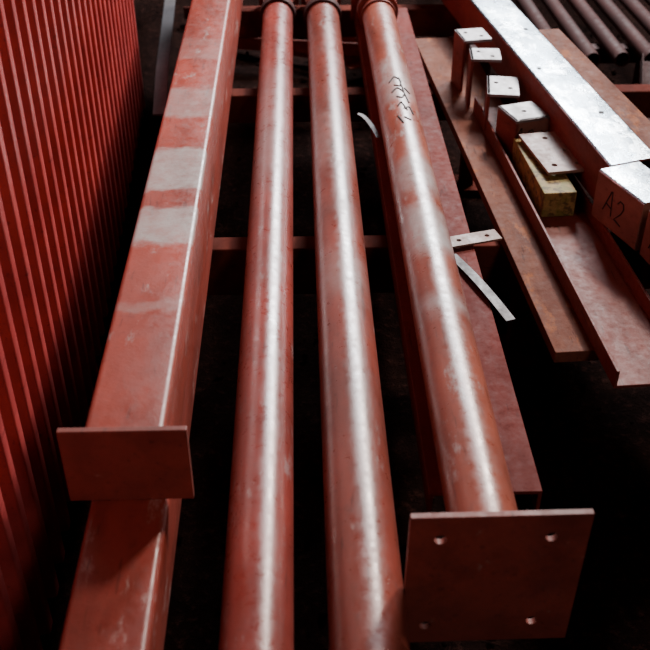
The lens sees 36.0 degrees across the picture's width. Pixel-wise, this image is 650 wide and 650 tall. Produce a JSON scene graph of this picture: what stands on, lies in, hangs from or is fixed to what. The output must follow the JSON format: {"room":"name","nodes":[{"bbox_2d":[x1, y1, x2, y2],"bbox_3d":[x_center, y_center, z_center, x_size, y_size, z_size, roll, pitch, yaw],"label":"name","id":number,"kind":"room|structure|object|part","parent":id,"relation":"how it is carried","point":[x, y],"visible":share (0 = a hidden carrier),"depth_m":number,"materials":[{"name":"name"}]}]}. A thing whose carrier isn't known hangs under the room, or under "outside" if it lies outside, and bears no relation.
{"room":"workshop","nodes":[
{"label":"workshop","id":0,"kind":"room"},
{"bbox_2d":[0,0,144,649],"bbox_3d":[-0.642,-0.581,1.908,0.026,2.300,4.508,-2,36,-3],"label":"wall","id":1,"kind":"structure","parent":0,"point":[72,102],"depth_m":2.31,"materials":[{"name":"red metal"}]},
{"bbox_2d":[59,0,242,649],"bbox_3d":[-0.376,-0.371,2.807,0.138,0.146,4.400,-1,36,-1],"label":"beam","id":2,"kind":"structure","parent":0,"point":[120,596],"depth_m":1.65,"materials":[{"name":"red metal"}]},
{"bbox_2d":[40,0,649,649],"bbox_3d":[-0.080,-0.283,3.499,12.000,0.020,12.000,-1,36,-1],"label":"ground","id":3,"kind":"structure","parent":0,"point":[615,573],"depth_m":2.70,"materials":[{"name":"soil"}]},
{"bbox_2d":[153,0,175,115],"bbox_3d":[-0.725,-1.426,4.625,0.056,0.086,2.004,-3,36,-4],"label":"bar","id":4,"kind":"object","parent":3,"relation":"on","point":[161,77],"visible":0.88,"depth_m":4.23,"materials":[{"name":"grey metal"}]},
{"bbox_2d":[183,7,360,69],"bbox_3d":[-0.077,-1.464,4.950,1.305,0.120,0.817,-1,36,-1],"label":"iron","id":5,"kind":"object","parent":3,"relation":"on","point":[349,44],"visible":0.16,"depth_m":4.69,"materials":[{"name":"metal"}]},
{"bbox_2d":[238,4,459,86],"bbox_3d":[0.011,-1.204,4.422,1.150,0.400,0.130,-1,36,-1],"label":"trestle","id":6,"kind":"object","parent":3,"relation":"on","point":[436,20],"depth_m":4.32,"materials":[{"name":"black metal"}]},
{"bbox_2d":[207,232,649,367],"bbox_3d":[0.362,-0.071,2.858,1.750,0.400,0.130,-1,36,-1],"label":"trestle","id":7,"kind":"object","parent":3,"relation":"on","point":[228,259],"depth_m":2.76,"materials":[{"name":"red metal"}]},
{"bbox_2d":[219,0,298,649],"bbox_3d":[-0.146,-0.282,2.670,0.170,0.187,3.960,-1,36,-1],"label":"pipe","id":8,"kind":"object","parent":7,"relation":"on","point":[257,610],"depth_m":2.04,"materials":[{"name":"red metal"}]},
{"bbox_2d":[301,0,409,649],"bbox_3d":[0.035,-0.300,2.693,0.170,0.186,3.910,-1,36,-1],"label":"pipe","id":9,"kind":"object","parent":7,"relation":"on","point":[366,599],"depth_m":2.03,"materials":[{"name":"red metal"}]},
{"bbox_2d":[473,97,649,387],"bbox_3d":[0.648,-0.317,2.763,0.259,0.047,1.483,-1,36,-1],"label":"channel","id":10,"kind":"object","parent":7,"relation":"on","point":[609,300],"depth_m":2.50,"materials":[{"name":"red metal"}]},
{"bbox_2d":[228,84,649,196],"bbox_3d":[0.335,-0.679,3.697,1.750,0.400,0.130,-1,36,-1],"label":"trestle","id":11,"kind":"object","parent":3,"relation":"on","point":[243,104],"depth_m":3.58,"materials":[{"name":"metal"}]},
{"bbox_2d":[351,0,594,641],"bbox_3d":[0.258,-0.444,2.865,0.334,0.315,2.975,-1,36,-1],"label":"steel column pipe","id":12,"kind":"object","parent":3,"relation":"on","point":[496,566],"depth_m":1.77,"materials":[{"name":"red metal"}]},
{"bbox_2d":[85,0,237,427],"bbox_3d":[-0.383,-0.789,3.125,0.137,0.150,3.495,-1,36,-1],"label":"steel beam","id":13,"kind":"structure","parent":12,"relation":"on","point":[141,381],"depth_m":2.15,"materials":[{"name":"red metal"}]},
{"bbox_2d":[56,426,193,500],"bbox_3d":[-0.337,0.237,1.704,0.215,0.160,0.012,-1,36,-1],"label":"plate","id":14,"kind":"object","parent":13,"relation":"attached to","point":[147,462],"visible":1,"depth_m":1.69,"materials":[{"name":"red metal"}]},
{"bbox_3d":[0.141,-0.628,3.138,0.024,0.008,0.176,-12,38,-16],"label":"curled steel strip","id":15,"kind":"part","parent":12,"relation":"part of","materials":[{"name":"white metal"}]},
{"bbox_3d":[0.200,-1.331,4.052,0.190,0.190,0.010,-1,36,-1],"label":"plate","id":16,"kind":"part","parent":12,"relation":"part of","materials":[{"name":"metal"}]},
{"bbox_2d":[450,229,501,247],"bbox_3d":[0.377,-0.224,2.612,0.165,0.006,0.050,-11,37,-14],"label":"bar","id":17,"kind":"object","parent":12,"relation":"on","point":[480,237],"visible":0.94,"depth_m":2.61,"materials":[{"name":"grey metal"}]},
{"bbox_3d":[0.379,-0.099,2.443,0.024,0.010,0.307,-12,38,-17],"label":"curled steel strip","id":18,"kind":"part","parent":12,"relation":"part of","materials":[{"name":"silver metal"}]},
{"bbox_3d":[0.278,0.424,1.668,0.295,0.315,0.012,-1,36,-2],"label":"plate","id":19,"kind":"part","parent":12,"relation":"part of","materials":[{"name":"red metal"}]},
{"bbox_2d":[484,76,519,130],"bbox_3d":[0.569,-0.715,3.232,0.100,0.126,0.150,4,36,6],"label":"cleat","id":20,"kind":"object","parent":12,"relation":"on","point":[496,86],"visible":0.99,"depth_m":3.19,"materials":[{"name":"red metal"}]},
{"bbox_3d":[0.524,-0.718,3.236,0.010,0.126,0.150,4,36,6],"label":"upright leg","id":21,"kind":"part","parent":20,"relation":"part of","materials":[{"name":"metal"}]},
{"bbox_3d":[0.569,-0.762,3.198,0.100,0.010,0.150,4,36,6],"label":"leg","id":22,"kind":"part","parent":20,"relation":"part of","materials":[{"name":"grey metal"}]},
{"bbox_2d":[416,37,598,362],"bbox_3d":[0.538,-0.523,3.115,0.203,0.030,2.028,-3,36,-4],"label":"steel beam","id":23,"kind":"structure","parent":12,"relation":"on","point":[561,329],"depth_m":2.82,"materials":[{"name":"brown metal"}]},
{"bbox_2d":[451,28,491,91],"bbox_3d":[0.508,-0.924,3.483,0.100,0.183,0.110,-7,36,-9],"label":"cleat","id":24,"kind":"object","parent":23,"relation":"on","point":[473,35],"visible":1,"depth_m":3.45,"materials":[{"name":"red metal"}]},
{"bbox_3d":[0.464,-0.919,3.476,0.010,0.183,0.110,-7,36,-9],"label":"upright leg","id":25,"kind":"part","parent":24,"relation":"part of","materials":[{"name":"metal"}]},
{"bbox_3d":[0.508,-0.994,3.432,0.100,0.010,0.110,-7,36,-9],"label":"leg","id":26,"kind":"part","parent":24,"relation":"part of","materials":[{"name":"grey metal"}]},
{"bbox_2d":[465,48,501,106],"bbox_3d":[0.533,-0.834,3.371,0.100,0.168,0.100,2,36,2],"label":"cleat","id":27,"kind":"object","parent":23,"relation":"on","point":[475,54],"visible":1,"depth_m":3.33,"materials":[{"name":"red metal"}]},
{"bbox_3d":[0.488,-0.835,3.373,0.010,0.168,0.100,2,36,2],"label":"upright leg","id":28,"kind":"part","parent":27,"relation":"part of","materials":[{"name":"metal"}]},
{"bbox_3d":[0.533,-0.897,3.325,0.100,0.010,0.100,2,36,2],"label":"leg","id":29,"kind":"part","parent":27,"relation":"part of","materials":[{"name":"grey metal"}]},
{"bbox_2d":[495,101,549,156],"bbox_3d":[0.604,-0.602,3.080,0.120,0.121,0.122,-11,37,-15],"label":"cleat","id":30,"kind":"object","parent":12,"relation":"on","point":[513,120],"visible":0.7,"depth_m":3.04,"materials":[{"name":"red metal"}]},
{"bbox_3d":[0.557,-0.593,3.068,0.010,0.121,0.120,-11,37,-15],"label":"upright leg","id":31,"kind":"part","parent":30,"relation":"part of","materials":[{"name":"metal"}]},
{"bbox_3d":[0.607,-0.648,3.049,0.115,0.010,0.120,-11,37,-15],"label":"leg","id":32,"kind":"part","parent":30,"relation":"part of","materials":[{"name":"grey metal"}]},
{"bbox_3d":[0.629,-0.573,3.041,0.105,0.121,0.010,-11,37,-15],"label":"leg","id":33,"kind":"part","parent":30,"relation":"part of","materials":[{"name":"metal"}]},
{"bbox_2d":[511,138,576,216],"bbox_3d":[0.627,-0.432,2.885,0.092,0.074,0.350,-3,36,-4],"label":"block","id":34,"kind":"object","parent":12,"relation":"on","point":[552,195],"visible":0.74,"depth_m":2.78,"materials":[{"name":"yellow wood"}]},
{"bbox_2d":[518,131,583,174],"bbox_3d":[0.665,-0.500,2.889,0.135,0.009,0.250,-6,36,-8],"label":"plate","id":35,"kind":"object","parent":34,"relation":"on","point":[547,148],"visible":0.96,"depth_m":2.87,"materials":[{"name":"grey metal"}]},
{"bbox_2d":[441,0,649,199],"bbox_3d":[0.594,-1.231,3.861,0.147,0.140,2.972,-5,36,-7],"label":"steel beam","id":36,"kind":"structure","parent":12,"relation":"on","point":[598,141],"depth_m":3.07,"materials":[{"name":"metal"}]},
{"bbox_2d":[539,29,649,148],"bbox_3d":[0.885,-0.584,2.981,0.083,0.125,1.380,-5,36,-7],"label":"beam","id":37,"kind":"structure","parent":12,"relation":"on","point":[621,105],"depth_m":3.09,"materials":[{"name":"metal"}]},
{"bbox_2d":[591,162,649,250],"bbox_3d":[0.809,-0.310,2.592,0.132,0.139,0.194,-13,38,-17],"label":"box","id":38,"kind":"object","parent":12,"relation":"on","point":[621,203],"visible":1,"depth_m":2.56,"materials":[{"name":"metal"}]},
{"bbox_2d":[470,0,649,83],"bbox_3d":[1.180,-1.793,5.300,1.155,0.282,2.674,-1,36,-1],"label":"rack","id":39,"kind":"object","parent":3,"relation":"on","point":[609,50],"visible":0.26,"depth_m":4.44,"materials":[{"name":"metal"}]},
{"bbox_3d":[0.697,-1.098,4.454,0.060,0.150,0.060,-1,36,-1],"label":"leg","id":40,"kind":"part","parent":39,"relation":"part of","materials":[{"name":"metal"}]},
{"bbox_3d":[1.417,-1.109,4.469,0.060,0.150,0.060,-1,36,-1],"label":"leg","id":41,"kind":"part","parent":39,"relation":"part of","materials":[{"name":"metal"}]},
{"bbox_2d":[354,8,541,512],"bbox_3d":[0.267,-0.473,3.022,0.215,0.057,2.767,-1,36,-1],"label":"steel beam","id":42,"kind":"structure","parent":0,"point":[523,474],"depth_m":2.38,"materials":[{"name":"red metal"}]},
{"bbox_2d":[640,53,649,120],"bbox_3d":[1.220,-0.741,3.790,0.050,0.350,0.705,6,36,8],"label":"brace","id":43,"kind":"object","parent":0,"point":[644,65],"visible":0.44,"depth_m":3.95,"materials":[{"name":"metal"}]},
{"bbox_2d":[640,210,649,264],"bbox_3d":[0.875,-0.189,2.428,0.132,0.135,0.174,-8,37,-11],"label":"steel beam","id":44,"kind":"structure","parent":0,"point":[645,246],"depth_m":2.48,"materials":[{"name":"metal"}]}
]}

